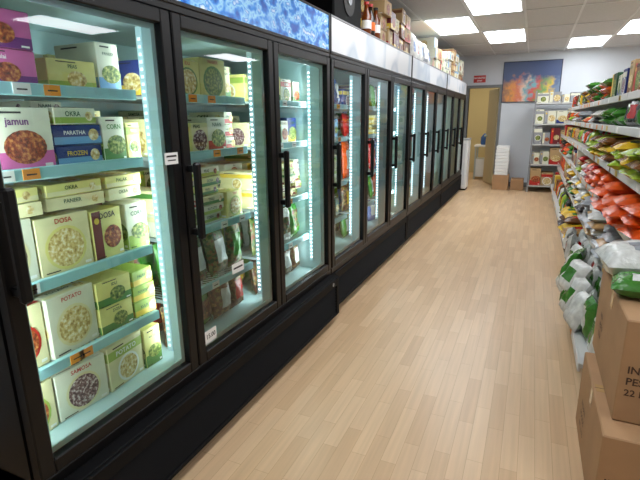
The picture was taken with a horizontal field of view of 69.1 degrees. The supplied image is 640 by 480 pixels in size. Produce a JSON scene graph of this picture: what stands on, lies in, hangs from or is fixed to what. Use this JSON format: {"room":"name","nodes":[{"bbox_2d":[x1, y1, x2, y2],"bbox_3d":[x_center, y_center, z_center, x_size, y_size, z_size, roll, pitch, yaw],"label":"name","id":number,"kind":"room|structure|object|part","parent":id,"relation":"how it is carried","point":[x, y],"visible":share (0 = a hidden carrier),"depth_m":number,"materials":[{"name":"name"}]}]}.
{"room":"supermarket","nodes":[
{"label":"supermarket","id":0,"kind":"room"},
{"bbox_2d":[172,172,583,479],"bbox_3d":[3.094,0.241,4.354,6.370,0.100,14.700,6,16,23],"label":"floor","id":1,"kind":"structure","parent":0,"point":[454,358],"depth_m":2.44,"materials":[{"name":"brown wood"}]},
{"bbox_2d":[0,0,338,479],"bbox_3d":[-0.686,-0.184,2.166,0.851,1.905,2.048,6,16,23],"label":"freezer","id":2,"kind":"object","parent":1,"relation":"on","point":[155,423],"visible":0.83,"depth_m":1.77,"materials":[{"name":"black metal"},{"name":"glass"}]},
{"bbox_3d":[-0.623,-0.045,1.399,0.088,1.310,0.673,6,16,23],"label":"door frame","id":3,"kind":"part","parent":2,"relation":"part of","materials":[{"name":"black metal"}]},
{"bbox_2d":[0,7,300,430],"bbox_3d":[-0.760,-0.218,2.176,0.581,1.244,1.990,6,16,23],"label":"boxes","id":4,"kind":"object","parent":2,"relation":"in","point":[68,223],"visible":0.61,"depth_m":1.56,"materials":[{"name":"green"}]},
{"bbox_2d":[122,203,299,346],"bbox_3d":[-0.546,0.083,2.560,0.405,0.460,1.263,6,16,23],"label":"bags","id":5,"kind":"object","parent":2,"relation":"in","point":[222,247],"visible":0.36,"depth_m":2.33},
{"bbox_3d":[-0.344,-0.204,2.002,0.088,1.310,0.679,6,16,23],"label":"door frame","id":6,"kind":"part","parent":2,"relation":"part of","materials":[{"name":"black metal"}]},
{"bbox_3d":[-0.065,-0.363,2.606,0.088,1.310,0.673,6,16,23],"label":"door frame","id":7,"kind":"part","parent":2,"relation":"part of","materials":[{"name":"black metal"}]},
{"bbox_2d":[329,14,412,303],"bbox_3d":[0.152,-0.664,3.986,0.845,1.905,2.048,6,16,23],"label":"freezer","id":8,"kind":"object","parent":1,"relation":"on","point":[359,59],"visible":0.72,"depth_m":3.66,"materials":[{"name":"black metal"}]},
{"bbox_2d":[304,0,360,28],"bbox_3d":[-0.020,-1.566,3.074,0.472,0.300,0.500,6,16,23],"label":"loudspeaker","id":9,"kind":"object","parent":8,"relation":"on","point":[349,11],"visible":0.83,"depth_m":2.93,"materials":[{"name":"black plastic"}]},
{"bbox_3d":[0.218,-0.525,3.217,0.088,1.310,0.673,6,16,23],"label":"door frame","id":10,"kind":"part","parent":8,"relation":"part of","materials":[{"name":"black metal"}]},
{"bbox_2d":[334,85,376,215],"bbox_3d":[0.135,-0.677,3.938,0.393,1.229,1.871,6,16,23],"label":"boxes","id":11,"kind":"object","parent":8,"relation":"in","point":[343,90],"visible":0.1,"depth_m":3.59,"materials":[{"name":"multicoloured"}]},
{"bbox_2d":[334,79,377,237],"bbox_3d":[0.208,-0.704,3.953,0.277,1.271,1.944,6,16,23],"label":"bags","id":12,"kind":"object","parent":8,"relation":"in","point":[343,118],"visible":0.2,"depth_m":3.82},
{"bbox_2d":[361,2,379,38],"bbox_3d":[0.354,-1.634,3.447,0.103,0.236,0.382,9,17,33],"label":"sauce bottles","id":13,"kind":"object","parent":8,"relation":"on","point":[370,22],"visible":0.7,"depth_m":3.45,"materials":[{"name":"brown glass"}]},
{"bbox_3d":[0.497,-0.684,3.821,0.088,1.310,0.679,6,16,23],"label":"door frame","id":14,"kind":"part","parent":8,"relation":"part of","materials":[{"name":"black metal"}]},
{"bbox_2d":[361,0,410,52],"bbox_3d":[0.438,-1.838,3.968,0.383,0.368,1.497,6,16,23],"label":"boxes","id":15,"kind":"object","parent":8,"relation":"on","point":[394,23],"visible":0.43,"depth_m":3.98,"materials":[{"name":"brown"}]},
{"bbox_3d":[0.775,-0.843,4.425,0.088,1.310,0.673,6,16,23],"label":"door frame","id":16,"kind":"part","parent":8,"relation":"part of","materials":[{"name":"black metal"}]},
{"bbox_2d":[406,56,447,239],"bbox_3d":[0.992,-1.143,5.804,0.845,1.905,2.048,6,16,23],"label":"freezer","id":17,"kind":"object","parent":1,"relation":"on","point":[428,82],"visible":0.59,"depth_m":5.52,"materials":[{"name":"black metal"}]},
{"bbox_2d":[409,115,412,197],"bbox_3d":[0.993,-1.179,5.787,0.397,1.257,1.957,6,16,23],"label":"boxes","id":18,"kind":"object","parent":17,"relation":"in","point":[412,115],"visible":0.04,"depth_m":5.69,"materials":[{"name":"orange"}]},
{"bbox_2d":[410,94,413,178],"bbox_3d":[1.055,-1.183,5.767,0.272,1.270,1.948,6,16,23],"label":"bags","id":19,"kind":"object","parent":17,"relation":"in","point":[413,94],"visible":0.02,"depth_m":5.65},
{"bbox_3d":[1.058,-1.004,5.036,0.088,1.310,0.673,6,16,23],"label":"door frame","id":20,"kind":"part","parent":17,"relation":"part of","materials":[{"name":"black metal"}]},
{"bbox_2d":[408,33,429,63],"bbox_3d":[1.029,-2.088,5.135,0.256,0.252,1.084,6,16,23],"label":"bags","id":21,"kind":"object","parent":17,"relation":"on","point":[418,49],"visible":0.47,"depth_m":5.01,"materials":[{"name":"white paper"}]},
{"bbox_3d":[1.337,-1.164,5.640,0.088,1.310,0.679,6,16,23],"label":"door frame","id":22,"kind":"part","parent":17,"relation":"part of","materials":[{"name":"black metal"}]},
{"bbox_3d":[1.616,-1.323,6.243,0.088,1.310,0.673,6,16,23],"label":"door frame","id":23,"kind":"part","parent":17,"relation":"part of","materials":[{"name":"black metal"}]},
{"bbox_2d":[441,74,466,206],"bbox_3d":[1.833,-1.623,7.623,0.845,1.905,2.048,6,16,23],"label":"freezer","id":24,"kind":"object","parent":1,"relation":"on","point":[456,90],"visible":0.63,"depth_m":7.41,"materials":[{"name":"black metal"}]},
{"bbox_2d":[417,37,463,80],"bbox_3d":[1.766,-2.619,6.873,0.395,0.396,2.727,6,16,23],"label":"cartons","id":25,"kind":"object","parent":24,"relation":"on","point":[446,60],"visible":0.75,"depth_m":6.36,"materials":[{"name":"beige"}]},
{"bbox_3d":[1.899,-1.484,6.855,0.088,1.310,0.673,6,16,23],"label":"door frame","id":26,"kind":"part","parent":24,"relation":"part of","materials":[{"name":"black metal"}]},
{"bbox_3d":[2.177,-1.643,7.458,0.088,1.310,0.679,6,16,23],"label":"door frame","id":27,"kind":"part","parent":24,"relation":"part of","materials":[{"name":"black metal"}]},
{"bbox_3d":[2.456,-1.802,8.062,0.088,1.310,0.673,6,16,23],"label":"door frame","id":28,"kind":"part","parent":24,"relation":"part of","materials":[{"name":"black metal"}]},
{"bbox_3d":[2.437,-1.804,8.070,0.001,1.224,0.587,6,16,23],"label":"door glass","id":29,"kind":"part","parent":24,"relation":"part of","materials":[{"name":"clear glass"}]},
{"bbox_2d":[459,138,471,189],"bbox_3d":[2.676,-1.438,8.777,0.260,0.950,0.370,6,16,23],"label":"storage cabinet","id":30,"kind":"object","parent":1,"relation":"on","point":[466,141],"visible":0.47,"depth_m":8.61,"materials":[{"name":"white plastic"}]},
{"bbox_2d":[473,144,484,178],"bbox_3d":[3.652,-1.752,10.367,0.400,0.740,0.500,6,16,23],"label":"table","id":31,"kind":"object","parent":1,"relation":"on","point":[478,161],"visible":0.51,"depth_m":10.24,"materials":[{"name":"white plastic"}]},
{"bbox_2d":[480,133,485,144],"bbox_3d":[3.626,-2.216,10.200,0.180,0.240,0.176,6,16,23],"label":"water jug","id":32,"kind":"object","parent":31,"relation":"on","point":[483,139],"visible":0.54,"depth_m":10.15,"materials":[{"name":"blue plastic"}]},
{"bbox_2d":[492,174,508,189],"bbox_3d":[3.430,-1.110,8.826,0.281,0.271,0.300,6,16,23],"label":"cardboard box","id":33,"kind":"object","parent":1,"relation":"on","point":[499,182],"visible":0.86,"depth_m":8.69,"materials":[{"name":"brown cardboard"}]},
{"bbox_2d":[494,145,509,174],"bbox_3d":[3.429,-1.504,8.735,0.236,0.537,0.280,6,16,23],"label":"trays","id":34,"kind":"object","parent":33,"relation":"on","point":[502,151],"visible":1,"depth_m":8.62,"materials":[{"name":"white plastic"}]},
{"bbox_2d":[510,177,523,189],"bbox_3d":[3.716,-1.061,8.764,0.221,0.201,0.300,6,16,23],"label":"cardboard box","id":35,"kind":"object","parent":1,"relation":"on","point":[516,183],"visible":1,"depth_m":8.63,"materials":[{"name":"brown cardboard"}]},
{"bbox_2d":[526,91,571,191],"bbox_3d":[4.289,-1.749,8.304,0.945,1.750,0.575,6,16,23],"label":"wall rack","id":36,"kind":"object","parent":1,"relation":"on","point":[559,103],"visible":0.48,"depth_m":8.20,"materials":[{"name":"grey metal"}]},
{"bbox_2d":[529,92,581,185],"bbox_3d":[4.245,-1.772,8.195,0.882,1.608,0.302,6,16,23],"label":"boxes","id":37,"kind":"object","parent":36,"relation":"in","point":[553,156],"visible":0.55,"depth_m":8.14,"materials":[{"name":"brown"}]},
{"bbox_2d":[550,89,639,371],"bbox_3d":[2.862,-0.821,4.776,0.704,1.750,6.680,6,16,23],"label":"shelf","id":38,"kind":"object","parent":1,"relation":"on","point":[579,342],"visible":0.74,"depth_m":3.25,"materials":[{"name":"grey metal"}]},
{"bbox_2d":[553,59,639,190],"bbox_3d":[3.039,-1.006,5.280,0.372,1.446,5.507,6,16,23],"label":"boxes","id":39,"kind":"object","parent":38,"relation":"in","point":[627,81],"visible":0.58,"depth_m":3.22,"materials":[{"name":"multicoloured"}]},
{"bbox_2d":[555,78,639,352],"bbox_3d":[2.746,-0.871,4.778,0.550,1.476,6.678,6,16,24],"label":"snack bags","id":40,"kind":"object","parent":38,"relation":"on","point":[617,205],"visible":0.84,"depth_m":2.84,"materials":[{"name":"multicoloured plastic"}]},
{"bbox_2d":[576,352,639,479],"bbox_3d":[1.226,0.729,1.687,0.451,0.331,0.601,6,16,23],"label":"cardboard box","id":41,"kind":"object","parent":1,"relation":"on","point":[609,447],"visible":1,"depth_m":1.55,"materials":[{"name":"brown cardboard"}]},
{"bbox_2d":[592,268,639,424],"bbox_3d":[1.267,0.373,1.681,0.396,0.359,0.591,6,16,23],"label":"cardboard box","id":42,"kind":"object","parent":41,"relation":"on","point":[616,337],"visible":0.98,"depth_m":1.55,"materials":[{"name":"brown cardboard"}]},
{"bbox_2d":[594,240,639,274],"bbox_3d":[1.264,0.084,1.787,0.320,0.154,0.239,4,15,18],"label":"bag","id":43,"kind":"object","parent":42,"relation":"on","point":[616,256],"visible":0.8,"depth_m":1.74,"materials":[{"name":"white plastic"}]},
{"bbox_2d":[611,271,639,298],"bbox_3d":[1.154,0.165,1.615,0.240,0.086,0.169,8,17,32],"label":"snack bag","id":44,"kind":"object","parent":42,"relation":"on","point":[625,283],"visible":1,"depth_m":1.60,"materials":[{"name":"green plastic"}]},
{"bbox_2d":[467,88,496,171],"bbox_3d":[6.016,-2.675,10.390,6.170,2.460,0.100,6,16,23],"label":"wall","id":45,"kind":"structure","parent":0,"point":[479,97],"depth_m":11.28,"materials":[{"name":"beige paint"}]},
{"bbox_2d":[365,0,639,56],"bbox_3d":[3.064,-2.238,3.714,6.370,0.100,14.700,6,16,23],"label":"ceiling","id":46,"kind":"structure","parent":0,"point":[425,9],"depth_m":5.81,"materials":[{"name":"tile"}]},
{"bbox_2d":[423,16,479,35],"bbox_3d":[1.718,-2.746,5.986,0.549,0.005,1.126,6,16,23],"label":"ceiling light panel","id":47,"kind":"object","parent":46,"relation":"in","point":[458,25],"depth_m":5.91,"materials":[{"name":"white plastic"}]},
{"bbox_2d":[463,0,523,15],"bbox_3d":[1.772,-2.426,4.743,0.549,0.005,1.126,6,16,23],"label":"ceiling light panel","id":48,"kind":"object","parent":46,"relation":"in","point":[475,7],"depth_m":4.92,"materials":[{"name":"white plastic"}]},
{"bbox_2d":[482,29,526,43],"bbox_3d":[2.711,-2.962,6.773,0.549,0.005,1.126,6,16,23],"label":"ceiling light panel","id":49,"kind":"object","parent":46,"relation":"in","point":[515,35],"depth_m":6.73,"materials":[{"name":"white plastic"}]},
{"bbox_2d":[397,0,639,56],"bbox_3d":[2.565,-1.901,2.646,6.170,0.006,12.050,6,16,23],"label":"grid","id":50,"kind":"object","parent":46,"relation":"attached to","point":[524,1],"depth_m":5.90,"materials":[{"name":"white metal"}]},
{"bbox_2d":[566,35,612,47],"bbox_3d":[4.226,-3.125,7.333,0.549,0.005,1.126,6,16,23],"label":"ceiling light panel","id":51,"kind":"object","parent":46,"relation":"in","point":[590,41],"depth_m":7.27,"materials":[{"name":"white plastic"}]},
{"bbox_2d":[615,19,639,34],"bbox_3d":[4.280,-2.804,6.090,0.549,0.005,1.126,6,16,23],"label":"ceiling light panel","id":52,"kind":"object","parent":46,"relation":"in","point":[632,26],"depth_m":6.24,"materials":[{"name":"white plastic"}]},
{"bbox_2d":[459,45,639,181],"bbox_3d":[5.058,-2.128,8.316,6.170,2.460,0.100,6,16,23],"label":"wall","id":53,"kind":"structure","parent":0,"point":[581,67],"depth_m":8.69,"materials":[{"name":"white paint"}]},
{"bbox_2d":[474,75,485,82],"bbox_3d":[3.067,-3.090,8.917,0.220,0.130,0.011,6,16,23],"label":"wall sign","id":54,"kind":"object","parent":53,"relation":"attached to","point":[481,78],"visible":1,"depth_m":8.91,"materials":[{"name":"red plastic"}]},
{"bbox_2d":[464,84,501,173],"bbox_3d":[3.193,-2.053,9.194,0.660,1.920,0.125,6,16,23],"label":"trim","id":55,"kind":"structure","parent":53,"relation":"attached to","point":[500,85],"depth_m":9.02,"materials":[{"name":"grey"}]},
{"bbox_2d":[483,88,499,183],"bbox_3d":[3.445,-2.090,9.423,0.090,1.850,0.540,0,14,2],"label":"door","id":56,"kind":"structure","parent":53,"relation":"in","point":[493,105],"depth_m":9.35,"materials":[{"name":"beige wood"}]},
{"bbox_2d":[508,182,549,187],"bbox_3d":[5.674,-0.905,8.290,4.800,0.090,0.012,6,16,23],"label":"baseboard","id":57,"kind":"structure","parent":53,"relation":"attached to","point":[524,183],"depth_m":9.01,"materials":[{"name":"grey"}]},
{"bbox_2d":[501,59,563,102],"bbox_3d":[3.897,-2.924,8.573,0.990,0.730,0.018,6,16,23],"label":"poster","id":58,"kind":"object","parent":53,"relation":"attached to","point":[521,79],"visible":0.83,"depth_m":8.58,"materials":[{"name":"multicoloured paper"}]}
]}

